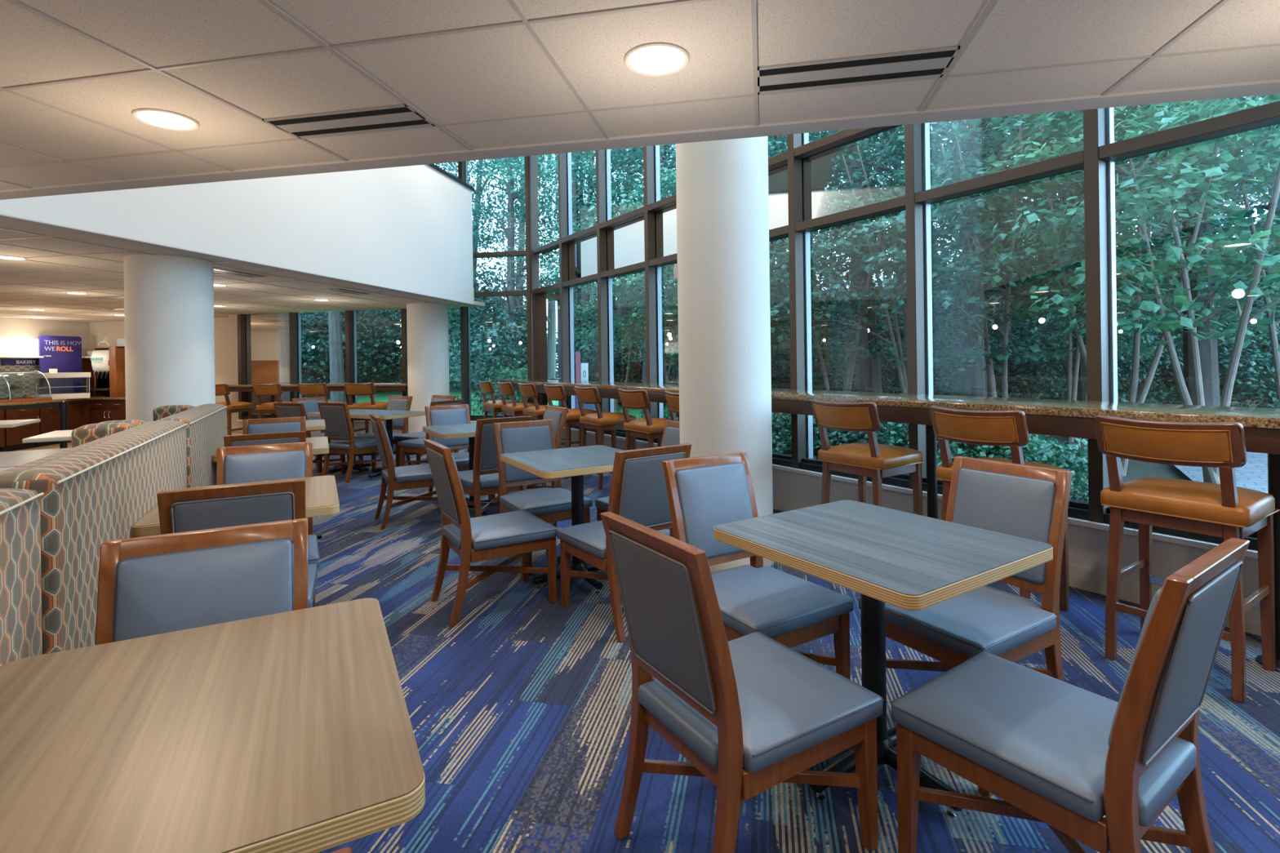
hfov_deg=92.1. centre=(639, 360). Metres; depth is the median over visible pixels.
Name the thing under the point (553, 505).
dining chair
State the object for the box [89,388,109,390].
drip tray
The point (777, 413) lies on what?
bush
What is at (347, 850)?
dining chair
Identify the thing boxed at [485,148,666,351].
tree
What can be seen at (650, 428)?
bar stool
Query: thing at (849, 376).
tree
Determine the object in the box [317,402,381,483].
dining chair
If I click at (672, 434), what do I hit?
cushion
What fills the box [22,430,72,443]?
table
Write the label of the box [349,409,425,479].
cafe table
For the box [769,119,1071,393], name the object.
tree
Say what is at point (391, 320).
bush
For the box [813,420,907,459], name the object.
bush
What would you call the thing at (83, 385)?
shelf
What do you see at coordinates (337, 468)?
cafe table
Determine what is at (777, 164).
window
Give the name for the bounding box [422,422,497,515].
cafe table
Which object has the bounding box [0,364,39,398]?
tile backsplash
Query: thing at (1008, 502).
cushion
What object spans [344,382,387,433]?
bar stool
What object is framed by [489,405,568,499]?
dining chair
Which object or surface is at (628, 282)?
tree
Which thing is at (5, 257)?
recessed light
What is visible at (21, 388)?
shelf
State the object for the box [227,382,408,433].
countertop
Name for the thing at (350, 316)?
window
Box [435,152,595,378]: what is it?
tree
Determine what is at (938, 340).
bush
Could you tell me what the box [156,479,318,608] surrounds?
dining chair
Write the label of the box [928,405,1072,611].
bar stool
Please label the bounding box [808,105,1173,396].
tree
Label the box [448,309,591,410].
bush
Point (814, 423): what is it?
bush
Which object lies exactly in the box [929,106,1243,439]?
tree
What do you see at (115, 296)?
ceiling vent
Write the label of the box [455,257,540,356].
tree
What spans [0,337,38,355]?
menu sign
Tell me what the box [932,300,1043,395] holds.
bush
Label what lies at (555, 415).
cushion
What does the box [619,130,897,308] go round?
tree
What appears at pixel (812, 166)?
window
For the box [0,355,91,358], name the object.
wall shelf
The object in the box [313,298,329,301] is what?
recessed light
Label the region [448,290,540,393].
bush
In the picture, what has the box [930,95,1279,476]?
tree
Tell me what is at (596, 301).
bush
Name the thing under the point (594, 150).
tree
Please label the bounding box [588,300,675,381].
bush
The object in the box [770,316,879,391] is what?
bush
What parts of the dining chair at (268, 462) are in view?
leg, rail, leg, seat, leg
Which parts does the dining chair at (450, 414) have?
leg, rail, rail, seat, seat frame, leg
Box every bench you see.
[0,420,187,654]
[0,488,44,666]
[97,404,226,487]
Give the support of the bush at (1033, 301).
on the ground
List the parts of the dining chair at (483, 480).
leg, seat, panel, rail, seat frame, rail, leg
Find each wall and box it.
[0,164,473,303]
[0,317,89,365]
[89,317,229,435]
[227,314,232,435]
[231,314,238,435]
[238,421,473,435]
[560,429,1259,596]
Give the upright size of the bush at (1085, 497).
0.526 m
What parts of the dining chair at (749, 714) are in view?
leg, rail, panel, rail, leg, seat frame, seat, leg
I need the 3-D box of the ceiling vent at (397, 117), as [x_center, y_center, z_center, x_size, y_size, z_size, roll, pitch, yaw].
[-1.109,-0.912,2.356,0.596,0.006,0.199,-1,0,11]
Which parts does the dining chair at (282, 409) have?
leg, rail, panel, leg, leg, leg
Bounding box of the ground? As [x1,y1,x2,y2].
[305,354,1279,501]
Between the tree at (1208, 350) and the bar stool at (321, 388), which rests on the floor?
the bar stool at (321, 388)
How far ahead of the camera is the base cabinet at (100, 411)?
11.61 m
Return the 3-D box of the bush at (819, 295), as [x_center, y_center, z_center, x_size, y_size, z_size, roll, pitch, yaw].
[6.417,-0.678,20.518,4.026,3.141,3.917,-1,0,36]
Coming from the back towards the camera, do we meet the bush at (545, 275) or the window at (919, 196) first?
the bush at (545, 275)
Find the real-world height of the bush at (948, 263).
4.912 m
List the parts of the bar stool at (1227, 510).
leg, rail, leg, panel, frame, rail, seat, seat frame, leg, rail, leg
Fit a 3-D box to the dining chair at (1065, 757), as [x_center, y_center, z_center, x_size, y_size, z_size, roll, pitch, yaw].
[1.046,0.874,1.541,0.503,0.915,0.618,-1,0,-35]
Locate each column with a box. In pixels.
[123,254,215,422]
[406,302,449,432]
[675,136,774,572]
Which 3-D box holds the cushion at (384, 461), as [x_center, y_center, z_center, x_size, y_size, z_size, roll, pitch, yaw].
[-2.169,0.685,5.233,0.119,0.366,0.370,-1,0,-30]
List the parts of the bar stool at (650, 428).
leg, panel, frame, seat frame, leg, seat, leg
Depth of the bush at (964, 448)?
4.90 m
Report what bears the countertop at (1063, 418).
on the floor
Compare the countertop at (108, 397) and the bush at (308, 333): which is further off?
the bush at (308, 333)
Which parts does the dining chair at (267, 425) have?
leg, rail, leg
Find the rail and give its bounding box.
[427,164,474,191]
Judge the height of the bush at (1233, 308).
2.562 m
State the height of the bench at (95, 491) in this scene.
1.072 m
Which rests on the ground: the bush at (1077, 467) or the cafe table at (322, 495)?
the bush at (1077, 467)
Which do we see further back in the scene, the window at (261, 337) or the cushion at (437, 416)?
the window at (261, 337)
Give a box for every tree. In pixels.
[285,315,290,401]
[328,163,476,402]
[368,163,456,382]
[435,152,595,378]
[435,160,507,260]
[444,159,551,375]
[455,158,586,314]
[469,146,643,380]
[484,151,643,300]
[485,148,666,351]
[493,146,675,380]
[511,143,677,414]
[521,217,678,413]
[537,150,671,377]
[573,168,776,413]
[593,146,771,296]
[594,131,871,286]
[610,144,675,326]
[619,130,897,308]
[641,232,847,364]
[671,115,1071,392]
[671,130,900,388]
[768,128,995,386]
[768,130,904,381]
[768,144,979,391]
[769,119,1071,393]
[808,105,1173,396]
[813,123,988,330]
[813,132,939,304]
[837,111,1222,453]
[840,106,1144,381]
[840,123,1008,263]
[882,121,1032,275]
[888,107,1140,383]
[895,107,1246,377]
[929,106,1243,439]
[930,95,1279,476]
[936,108,1226,381]
[937,130,1262,442]
[977,94,1279,406]
[982,93,1279,484]
[1008,94,1279,404]
[1064,96,1271,273]
[1077,106,1279,405]
[1114,96,1279,314]
[1115,97,1268,346]
[1124,100,1236,288]
[1174,95,1279,241]
[1212,97,1267,222]
[1236,102,1279,241]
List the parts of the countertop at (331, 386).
support post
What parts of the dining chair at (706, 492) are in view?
leg, rail, rail, leg, seat frame, seat, leg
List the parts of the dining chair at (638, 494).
leg, seat frame, seat, leg, panel, rail, rail, leg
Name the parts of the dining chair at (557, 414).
leg, leg, rail, leg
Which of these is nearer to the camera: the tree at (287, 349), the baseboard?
the baseboard
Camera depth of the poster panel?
11.60 m
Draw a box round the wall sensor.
[673,263,678,279]
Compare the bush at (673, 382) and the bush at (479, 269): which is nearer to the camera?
the bush at (673, 382)
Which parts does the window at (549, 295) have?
pane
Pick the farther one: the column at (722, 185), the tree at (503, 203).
the tree at (503, 203)
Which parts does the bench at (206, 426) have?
wing panel, wing panel, panel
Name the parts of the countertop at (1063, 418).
support post, support post, support post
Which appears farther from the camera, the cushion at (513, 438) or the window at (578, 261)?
the window at (578, 261)
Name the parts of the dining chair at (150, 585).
leg, rail, leg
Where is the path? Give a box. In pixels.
[1174,452,1267,493]
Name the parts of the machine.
splash plate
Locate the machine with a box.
[89,349,109,394]
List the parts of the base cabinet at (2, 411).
drawer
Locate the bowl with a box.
[86,351,93,355]
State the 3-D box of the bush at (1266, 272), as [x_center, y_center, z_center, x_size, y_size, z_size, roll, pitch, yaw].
[15.232,-1.431,16.908,4.908,4.216,5.004,-1,0,-14]
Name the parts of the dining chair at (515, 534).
rail, leg, panel, rail, leg, seat frame, seat, leg, leg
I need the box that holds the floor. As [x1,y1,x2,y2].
[13,442,1279,852]
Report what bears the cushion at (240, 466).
on the dining chair at (268, 462)
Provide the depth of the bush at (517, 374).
10.88 m
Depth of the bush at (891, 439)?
5.14 m
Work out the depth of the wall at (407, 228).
6.28 m
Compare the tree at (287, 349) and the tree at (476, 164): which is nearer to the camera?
the tree at (287, 349)
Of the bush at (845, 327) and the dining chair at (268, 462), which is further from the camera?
the bush at (845, 327)
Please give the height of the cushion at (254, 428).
0.366 m
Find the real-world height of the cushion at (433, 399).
0.366 m
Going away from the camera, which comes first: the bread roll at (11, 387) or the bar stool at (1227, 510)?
the bar stool at (1227, 510)
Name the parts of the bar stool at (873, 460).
leg, panel, frame, leg, seat, seat frame, leg, leg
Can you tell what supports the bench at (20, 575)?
on the floor
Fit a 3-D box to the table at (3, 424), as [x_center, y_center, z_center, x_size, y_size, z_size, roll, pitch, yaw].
[-7.175,1.065,6.805,0.620,0.760,0.750,-1,0,-28]
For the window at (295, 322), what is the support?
in the wall at (357, 425)
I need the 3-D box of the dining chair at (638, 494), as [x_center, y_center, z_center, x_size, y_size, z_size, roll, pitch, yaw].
[-0.086,0.889,3.296,0.503,0.915,0.618,-1,0,-35]
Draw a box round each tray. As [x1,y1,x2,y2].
[0,396,52,403]
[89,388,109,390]
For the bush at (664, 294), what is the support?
on the ground
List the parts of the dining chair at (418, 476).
rail, leg, panel, leg, seat, seat frame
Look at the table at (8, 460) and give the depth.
4.15 m
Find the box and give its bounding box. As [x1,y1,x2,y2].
[116,338,124,346]
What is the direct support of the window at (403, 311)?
in the wall at (357, 425)
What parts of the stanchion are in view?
post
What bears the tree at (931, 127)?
on the ground
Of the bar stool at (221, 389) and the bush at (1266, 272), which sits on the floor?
the bar stool at (221, 389)
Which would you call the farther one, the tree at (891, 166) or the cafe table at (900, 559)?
the tree at (891, 166)
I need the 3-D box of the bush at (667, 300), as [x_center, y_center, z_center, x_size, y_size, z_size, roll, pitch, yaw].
[1.199,-0.636,21.945,4.521,3.233,4.397,-1,0,12]
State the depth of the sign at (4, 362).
11.13 m
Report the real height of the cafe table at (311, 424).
0.760 m
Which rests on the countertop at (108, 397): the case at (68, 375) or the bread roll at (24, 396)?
the case at (68, 375)
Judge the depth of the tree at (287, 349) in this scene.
15.35 m
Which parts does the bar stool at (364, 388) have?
leg, panel, rail, frame, leg, seat, leg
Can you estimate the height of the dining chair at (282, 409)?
0.915 m
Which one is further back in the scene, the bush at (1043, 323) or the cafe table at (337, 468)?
the bush at (1043, 323)
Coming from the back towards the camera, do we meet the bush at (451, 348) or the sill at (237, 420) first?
the bush at (451, 348)
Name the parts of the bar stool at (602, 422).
leg, panel, frame, leg, seat frame, seat, leg, leg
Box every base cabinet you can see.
[0,403,39,452]
[0,409,4,447]
[35,401,59,447]
[66,400,90,442]
[89,400,125,423]
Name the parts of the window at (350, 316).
frame, frame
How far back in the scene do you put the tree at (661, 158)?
14.08 m
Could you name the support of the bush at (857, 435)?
on the ground
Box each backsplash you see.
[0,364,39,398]
[81,358,90,394]
[90,358,94,395]
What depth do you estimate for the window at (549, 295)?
9.56 m
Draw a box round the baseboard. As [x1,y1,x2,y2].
[560,444,1261,636]
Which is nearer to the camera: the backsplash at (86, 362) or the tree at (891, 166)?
the backsplash at (86, 362)
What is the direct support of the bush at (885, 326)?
on the ground
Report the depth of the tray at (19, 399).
10.50 m
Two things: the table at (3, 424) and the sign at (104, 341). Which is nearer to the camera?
the table at (3, 424)
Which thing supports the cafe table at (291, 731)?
on the floor
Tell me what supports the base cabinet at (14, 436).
on the floor
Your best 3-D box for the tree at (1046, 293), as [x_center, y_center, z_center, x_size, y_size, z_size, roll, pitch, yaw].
[10.469,-4.645,15.504,6.090,10.476,6.756,-1,0,-24]
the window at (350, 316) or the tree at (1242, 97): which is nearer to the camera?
the window at (350, 316)
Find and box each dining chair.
[94,518,322,852]
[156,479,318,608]
[216,441,319,607]
[223,431,306,447]
[242,416,306,434]
[273,402,345,474]
[291,396,339,472]
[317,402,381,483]
[330,847,351,852]
[354,395,413,469]
[369,413,440,529]
[395,395,455,466]
[398,399,463,466]
[423,439,558,626]
[424,404,490,499]
[457,415,531,517]
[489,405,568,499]
[493,419,592,575]
[556,443,691,643]
[595,420,679,529]
[600,511,883,852]
[662,452,853,679]
[857,456,1072,681]
[889,537,1249,852]
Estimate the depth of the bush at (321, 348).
18.43 m
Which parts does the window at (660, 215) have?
frame, pane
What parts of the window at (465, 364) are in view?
frame, frame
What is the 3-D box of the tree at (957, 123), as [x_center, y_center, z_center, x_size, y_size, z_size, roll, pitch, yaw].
[10.426,-5.695,23.191,7.378,11.998,7.664,-1,0,25]
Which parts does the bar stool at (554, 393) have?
leg, panel, frame, leg, rail, seat frame, leg, seat, rail, leg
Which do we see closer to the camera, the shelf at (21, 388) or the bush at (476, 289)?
the shelf at (21, 388)
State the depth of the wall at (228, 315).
11.00 m
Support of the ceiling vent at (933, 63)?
in the ceiling
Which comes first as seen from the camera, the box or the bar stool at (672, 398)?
the bar stool at (672, 398)
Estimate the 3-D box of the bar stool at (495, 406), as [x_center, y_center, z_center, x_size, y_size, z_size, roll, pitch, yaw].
[-2.123,0.834,9.331,0.566,1.082,0.492,-1,0,-34]
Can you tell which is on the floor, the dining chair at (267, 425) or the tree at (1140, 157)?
the dining chair at (267, 425)
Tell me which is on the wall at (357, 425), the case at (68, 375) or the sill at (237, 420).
the sill at (237, 420)
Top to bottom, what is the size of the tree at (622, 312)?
11.476 m
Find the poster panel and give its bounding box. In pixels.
[38,335,84,394]
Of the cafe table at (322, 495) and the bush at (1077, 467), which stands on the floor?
the cafe table at (322, 495)
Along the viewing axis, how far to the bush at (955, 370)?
9.87 m
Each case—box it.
[0,370,52,403]
[33,372,90,399]
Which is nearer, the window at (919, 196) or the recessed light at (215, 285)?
the window at (919, 196)
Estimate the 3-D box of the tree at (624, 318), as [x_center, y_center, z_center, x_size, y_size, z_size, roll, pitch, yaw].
[-0.382,-0.755,12.288,3.429,4.284,3.708,-1,0,30]
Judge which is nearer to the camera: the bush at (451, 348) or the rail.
the rail
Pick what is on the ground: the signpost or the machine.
the signpost
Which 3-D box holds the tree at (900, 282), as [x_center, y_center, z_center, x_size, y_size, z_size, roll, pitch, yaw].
[7.758,-4.951,18.089,6.876,11.242,7.274,-1,0,21]
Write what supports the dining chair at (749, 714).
on the floor
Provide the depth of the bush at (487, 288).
27.10 m
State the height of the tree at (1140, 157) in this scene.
9.054 m
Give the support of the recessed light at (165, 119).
in the ceiling
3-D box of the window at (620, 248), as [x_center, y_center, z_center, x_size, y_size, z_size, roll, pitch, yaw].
[-0.185,-1.502,7.705,0.179,4.900,1.144,-1,0,-34]
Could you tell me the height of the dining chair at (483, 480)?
0.915 m
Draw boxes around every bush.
[288,310,395,397]
[288,311,399,397]
[301,310,400,382]
[301,328,322,382]
[303,309,453,395]
[311,311,400,380]
[342,288,493,380]
[344,297,492,392]
[367,269,524,370]
[398,296,527,392]
[448,288,506,364]
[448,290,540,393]
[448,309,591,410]
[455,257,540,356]
[471,360,528,415]
[482,284,616,380]
[488,273,617,321]
[504,315,635,405]
[543,275,664,324]
[578,291,644,376]
[578,321,677,402]
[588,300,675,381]
[597,324,678,404]
[614,280,676,324]
[615,264,775,325]
[630,299,677,373]
[637,318,777,384]
[639,349,678,419]
[640,288,777,346]
[770,271,884,364]
[770,293,844,377]
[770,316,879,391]
[770,324,780,388]
[770,337,894,392]
[770,355,791,389]
[771,412,817,457]
[772,413,820,444]
[772,413,868,458]
[775,295,886,357]
[812,288,936,390]
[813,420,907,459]
[813,422,859,455]
[817,339,937,393]
[822,262,950,315]
[822,282,946,361]
[829,271,896,338]
[835,422,940,453]
[839,421,965,447]
[853,308,964,391]
[876,279,964,337]
[877,421,984,466]
[883,251,1026,316]
[887,246,1045,361]
[891,330,1021,397]
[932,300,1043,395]
[933,332,1073,399]
[936,267,1065,368]
[936,437,1035,461]
[937,433,1044,466]
[965,433,1088,502]
[986,306,1183,404]
[993,267,1156,367]
[994,305,1142,390]
[1019,289,1224,396]
[1030,254,1244,347]
[1070,488,1088,502]
[1116,241,1269,338]
[1117,275,1279,391]
[1117,322,1275,407]
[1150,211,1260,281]
[1173,295,1279,408]
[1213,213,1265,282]
[1213,237,1272,359]
[1216,269,1279,394]
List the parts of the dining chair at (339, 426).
leg, rail, panel, rail, leg, seat, seat frame, leg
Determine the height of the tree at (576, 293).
8.765 m
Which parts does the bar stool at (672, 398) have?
panel, leg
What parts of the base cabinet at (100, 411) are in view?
drawer, door, drawer, door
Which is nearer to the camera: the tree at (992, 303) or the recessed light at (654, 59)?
the recessed light at (654, 59)
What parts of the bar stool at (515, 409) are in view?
leg, panel, frame, leg, seat frame, seat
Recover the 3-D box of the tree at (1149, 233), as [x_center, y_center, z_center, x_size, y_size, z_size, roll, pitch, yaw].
[15.622,-5.939,19.662,7.022,12.079,7.790,-1,0,26]
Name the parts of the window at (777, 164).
pane, frame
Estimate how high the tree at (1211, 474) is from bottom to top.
4.690 m
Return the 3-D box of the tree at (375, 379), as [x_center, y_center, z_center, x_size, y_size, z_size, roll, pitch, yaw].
[-10.064,-4.929,23.708,7.608,11.796,6.858,-1,0,30]
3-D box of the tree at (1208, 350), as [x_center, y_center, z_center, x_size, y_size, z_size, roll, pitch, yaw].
[6.498,-3.586,7.237,5.778,9.396,6.001,-1,0,-43]
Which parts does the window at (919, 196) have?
frame, frame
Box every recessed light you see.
[0,255,26,260]
[65,292,88,294]
[131,108,199,130]
[213,284,227,286]
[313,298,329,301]
[624,42,689,75]
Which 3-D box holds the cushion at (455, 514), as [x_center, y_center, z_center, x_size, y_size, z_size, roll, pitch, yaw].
[-1.036,0.669,3.365,0.119,0.366,0.370,-1,0,-32]
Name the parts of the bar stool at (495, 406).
panel, leg, frame, leg, seat frame, seat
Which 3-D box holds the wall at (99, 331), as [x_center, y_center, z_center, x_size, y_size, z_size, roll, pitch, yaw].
[-9.169,0.327,12.049,4.000,2.292,0.150,-1,0,11]
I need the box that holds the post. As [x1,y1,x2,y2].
[524,155,541,404]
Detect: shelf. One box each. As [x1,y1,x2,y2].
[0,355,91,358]
[0,379,40,381]
[0,387,44,391]
[36,385,87,387]
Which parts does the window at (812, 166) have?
frame, pane, frame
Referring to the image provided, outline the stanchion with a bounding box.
[0,400,67,448]
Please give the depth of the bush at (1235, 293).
11.42 m
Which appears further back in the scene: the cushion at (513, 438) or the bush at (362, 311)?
the bush at (362, 311)
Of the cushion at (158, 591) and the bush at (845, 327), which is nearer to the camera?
the cushion at (158, 591)
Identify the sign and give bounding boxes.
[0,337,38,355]
[1,359,39,365]
[97,336,109,349]
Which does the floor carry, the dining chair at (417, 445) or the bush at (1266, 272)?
the dining chair at (417, 445)
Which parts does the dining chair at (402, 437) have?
leg, seat, leg, rail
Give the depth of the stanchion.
7.46 m
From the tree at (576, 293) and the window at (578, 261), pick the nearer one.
the window at (578, 261)
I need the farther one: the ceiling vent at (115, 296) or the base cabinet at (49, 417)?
the base cabinet at (49, 417)
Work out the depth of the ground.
8.54 m
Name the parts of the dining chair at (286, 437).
leg, rail, panel, leg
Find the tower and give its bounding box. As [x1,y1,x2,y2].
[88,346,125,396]
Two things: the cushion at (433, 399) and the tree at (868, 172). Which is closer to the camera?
the cushion at (433, 399)
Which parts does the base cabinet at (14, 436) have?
drawer, door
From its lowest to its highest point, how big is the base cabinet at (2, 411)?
0.755 m
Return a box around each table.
[0,418,40,427]
[0,448,70,471]
[0,598,425,852]
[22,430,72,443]
[133,475,339,537]
[212,436,328,542]
[241,419,325,434]
[307,408,390,475]
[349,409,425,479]
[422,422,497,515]
[500,444,622,593]
[713,499,1053,817]
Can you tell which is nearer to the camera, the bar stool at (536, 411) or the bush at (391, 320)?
the bar stool at (536, 411)
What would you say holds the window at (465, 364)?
in the wall at (357, 425)
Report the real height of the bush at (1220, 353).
1.732 m
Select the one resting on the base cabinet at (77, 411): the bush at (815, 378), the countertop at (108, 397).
the countertop at (108, 397)
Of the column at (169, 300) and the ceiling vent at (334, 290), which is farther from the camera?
the ceiling vent at (334, 290)
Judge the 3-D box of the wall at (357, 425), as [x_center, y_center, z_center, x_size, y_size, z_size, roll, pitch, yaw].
[-4.403,1.221,10.524,5.540,0.372,0.200,-1,0,11]
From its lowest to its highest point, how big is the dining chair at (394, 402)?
0.915 m
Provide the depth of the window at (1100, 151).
3.46 m
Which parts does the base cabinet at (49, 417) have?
drawer, door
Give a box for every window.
[237,312,288,419]
[288,312,302,401]
[345,310,384,420]
[400,308,407,395]
[457,160,526,421]
[533,239,561,406]
[557,152,597,431]
[595,149,647,441]
[643,145,677,443]
[768,151,791,466]
[786,124,909,488]
[904,122,1088,520]
[1083,100,1279,550]
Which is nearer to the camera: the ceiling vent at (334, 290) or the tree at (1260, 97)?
the ceiling vent at (334, 290)
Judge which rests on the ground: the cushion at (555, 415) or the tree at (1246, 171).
the tree at (1246, 171)
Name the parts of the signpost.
post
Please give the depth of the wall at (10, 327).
11.51 m
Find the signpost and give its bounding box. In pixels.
[575,351,588,381]
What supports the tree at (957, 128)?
on the ground
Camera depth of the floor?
2.28 m
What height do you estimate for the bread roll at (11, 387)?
0.052 m
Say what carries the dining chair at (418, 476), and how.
on the floor
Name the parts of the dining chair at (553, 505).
leg, rail, rail, leg, seat frame, seat, leg, leg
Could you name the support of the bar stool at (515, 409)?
on the floor
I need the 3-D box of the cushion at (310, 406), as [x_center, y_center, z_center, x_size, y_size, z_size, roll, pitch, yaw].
[-4.365,0.716,8.210,0.119,0.366,0.370,-1,0,31]
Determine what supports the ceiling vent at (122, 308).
in the ceiling
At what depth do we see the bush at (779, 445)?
6.17 m
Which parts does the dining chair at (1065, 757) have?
leg, leg, seat, seat frame, leg, rail, panel, rail, leg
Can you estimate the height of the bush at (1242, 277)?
3.877 m
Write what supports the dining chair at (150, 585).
on the floor
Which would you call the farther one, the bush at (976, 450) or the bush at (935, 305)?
the bush at (935, 305)
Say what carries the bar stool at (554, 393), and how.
on the floor
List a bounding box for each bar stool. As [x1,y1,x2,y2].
[215,383,252,435]
[252,382,292,418]
[297,382,340,432]
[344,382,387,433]
[478,380,522,418]
[497,381,542,420]
[518,382,568,445]
[543,384,599,479]
[573,386,635,489]
[617,388,679,450]
[664,391,679,421]
[810,399,925,515]
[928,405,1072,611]
[1093,414,1279,703]
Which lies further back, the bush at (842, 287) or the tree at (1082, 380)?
the bush at (842, 287)
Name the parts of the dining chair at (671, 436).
leg, seat, leg, rail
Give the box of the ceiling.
[0,0,1279,322]
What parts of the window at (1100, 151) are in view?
frame, frame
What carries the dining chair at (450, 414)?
on the floor
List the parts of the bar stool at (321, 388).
panel, frame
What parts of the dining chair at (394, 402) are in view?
leg, seat, leg, rail, rail, leg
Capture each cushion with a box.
[114,539,292,641]
[224,450,305,484]
[248,422,300,434]
[297,400,324,420]
[382,422,395,464]
[384,399,407,426]
[430,408,468,446]
[431,398,450,401]
[452,454,470,519]
[501,426,551,481]
[543,410,560,439]
[662,426,679,446]
[676,462,753,558]
[952,468,1053,582]
[1107,587,1161,746]
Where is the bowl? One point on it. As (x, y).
(90, 353)
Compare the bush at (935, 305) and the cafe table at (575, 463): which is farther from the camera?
the bush at (935, 305)
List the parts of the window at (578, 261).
frame, frame, pane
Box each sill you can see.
[236,419,476,422]
[563,426,1257,558]
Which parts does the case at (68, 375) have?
glass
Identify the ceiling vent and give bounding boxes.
[84,295,124,298]
[105,307,124,310]
[213,267,267,277]
[262,103,434,138]
[325,288,368,294]
[757,45,959,94]
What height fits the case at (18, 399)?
0.526 m
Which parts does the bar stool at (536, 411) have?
leg, panel, frame, seat frame, leg, seat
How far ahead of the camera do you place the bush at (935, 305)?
18.83 m
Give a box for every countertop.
[0,395,125,405]
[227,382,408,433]
[495,378,1279,671]
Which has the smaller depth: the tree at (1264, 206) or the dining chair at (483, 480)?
the dining chair at (483, 480)
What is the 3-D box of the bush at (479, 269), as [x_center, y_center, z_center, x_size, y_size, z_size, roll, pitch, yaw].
[-8.753,-1.552,26.892,8.188,5.392,7.473,-1,0,-27]
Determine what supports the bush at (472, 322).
on the ground
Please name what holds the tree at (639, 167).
on the ground
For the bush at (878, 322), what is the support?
on the ground
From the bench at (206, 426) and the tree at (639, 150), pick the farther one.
the tree at (639, 150)
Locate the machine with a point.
(100, 359)
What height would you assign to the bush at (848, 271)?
4.618 m
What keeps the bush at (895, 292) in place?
on the ground
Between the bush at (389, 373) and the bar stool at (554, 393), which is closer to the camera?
the bar stool at (554, 393)
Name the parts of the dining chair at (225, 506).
leg, rail, panel, leg, seat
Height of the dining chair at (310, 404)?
0.915 m
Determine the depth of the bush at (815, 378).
11.30 m
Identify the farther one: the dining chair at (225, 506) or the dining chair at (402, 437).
the dining chair at (402, 437)
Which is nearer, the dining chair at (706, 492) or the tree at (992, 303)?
the dining chair at (706, 492)
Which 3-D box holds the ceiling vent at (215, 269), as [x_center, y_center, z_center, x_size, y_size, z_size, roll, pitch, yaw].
[-4.003,-0.871,6.097,0.199,0.006,0.596,-1,0,11]
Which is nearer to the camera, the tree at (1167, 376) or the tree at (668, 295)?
the tree at (1167, 376)
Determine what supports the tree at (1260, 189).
on the ground
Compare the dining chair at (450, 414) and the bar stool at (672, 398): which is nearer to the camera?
the bar stool at (672, 398)
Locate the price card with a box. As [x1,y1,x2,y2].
[48,368,57,373]
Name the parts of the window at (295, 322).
frame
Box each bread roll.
[9,386,18,388]
[22,395,31,397]
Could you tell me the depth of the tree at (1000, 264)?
15.75 m
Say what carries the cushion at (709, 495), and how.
on the dining chair at (706, 492)
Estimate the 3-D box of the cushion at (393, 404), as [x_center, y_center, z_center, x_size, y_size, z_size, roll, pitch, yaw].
[-3.276,0.701,8.295,0.370,0.366,0.119,-1,0,31]
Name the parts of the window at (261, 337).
frame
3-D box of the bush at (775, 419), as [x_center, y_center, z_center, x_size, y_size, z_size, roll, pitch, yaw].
[1.566,0.911,6.670,1.185,1.133,1.087,-1,0,-38]
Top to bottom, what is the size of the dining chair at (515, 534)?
0.915 m
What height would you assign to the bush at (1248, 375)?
2.064 m
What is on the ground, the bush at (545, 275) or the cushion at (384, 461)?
the bush at (545, 275)
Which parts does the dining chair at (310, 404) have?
leg, rail, seat, leg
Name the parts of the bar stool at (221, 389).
panel, frame, leg, seat, rail, seat frame, leg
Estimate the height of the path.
0.321 m
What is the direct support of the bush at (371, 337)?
on the ground
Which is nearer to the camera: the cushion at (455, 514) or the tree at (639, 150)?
the cushion at (455, 514)
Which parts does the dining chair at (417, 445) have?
leg, seat, seat frame, leg, rail, panel, leg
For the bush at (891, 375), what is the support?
on the ground
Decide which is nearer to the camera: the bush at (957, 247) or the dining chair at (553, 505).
the dining chair at (553, 505)
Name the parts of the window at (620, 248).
frame, pane, frame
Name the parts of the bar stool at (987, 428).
leg, panel, frame, seat, leg, leg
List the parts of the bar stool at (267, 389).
leg, panel, frame, seat frame, seat, leg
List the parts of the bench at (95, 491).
wing panel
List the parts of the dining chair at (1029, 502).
leg, seat, leg, seat frame, rail, rail, leg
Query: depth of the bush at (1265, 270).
15.39 m
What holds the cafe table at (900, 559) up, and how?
on the floor
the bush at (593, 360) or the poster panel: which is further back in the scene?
the bush at (593, 360)
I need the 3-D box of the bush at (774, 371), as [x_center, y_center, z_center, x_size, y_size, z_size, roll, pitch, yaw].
[2.175,0.632,11.961,2.199,1.562,2.157,-1,0,30]
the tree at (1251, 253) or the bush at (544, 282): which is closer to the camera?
the tree at (1251, 253)
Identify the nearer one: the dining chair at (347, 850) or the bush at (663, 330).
the dining chair at (347, 850)
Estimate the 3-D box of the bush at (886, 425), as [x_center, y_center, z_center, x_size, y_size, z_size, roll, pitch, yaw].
[2.316,0.872,5.588,1.247,1.089,1.182,-1,0,-41]
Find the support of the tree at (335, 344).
on the ground

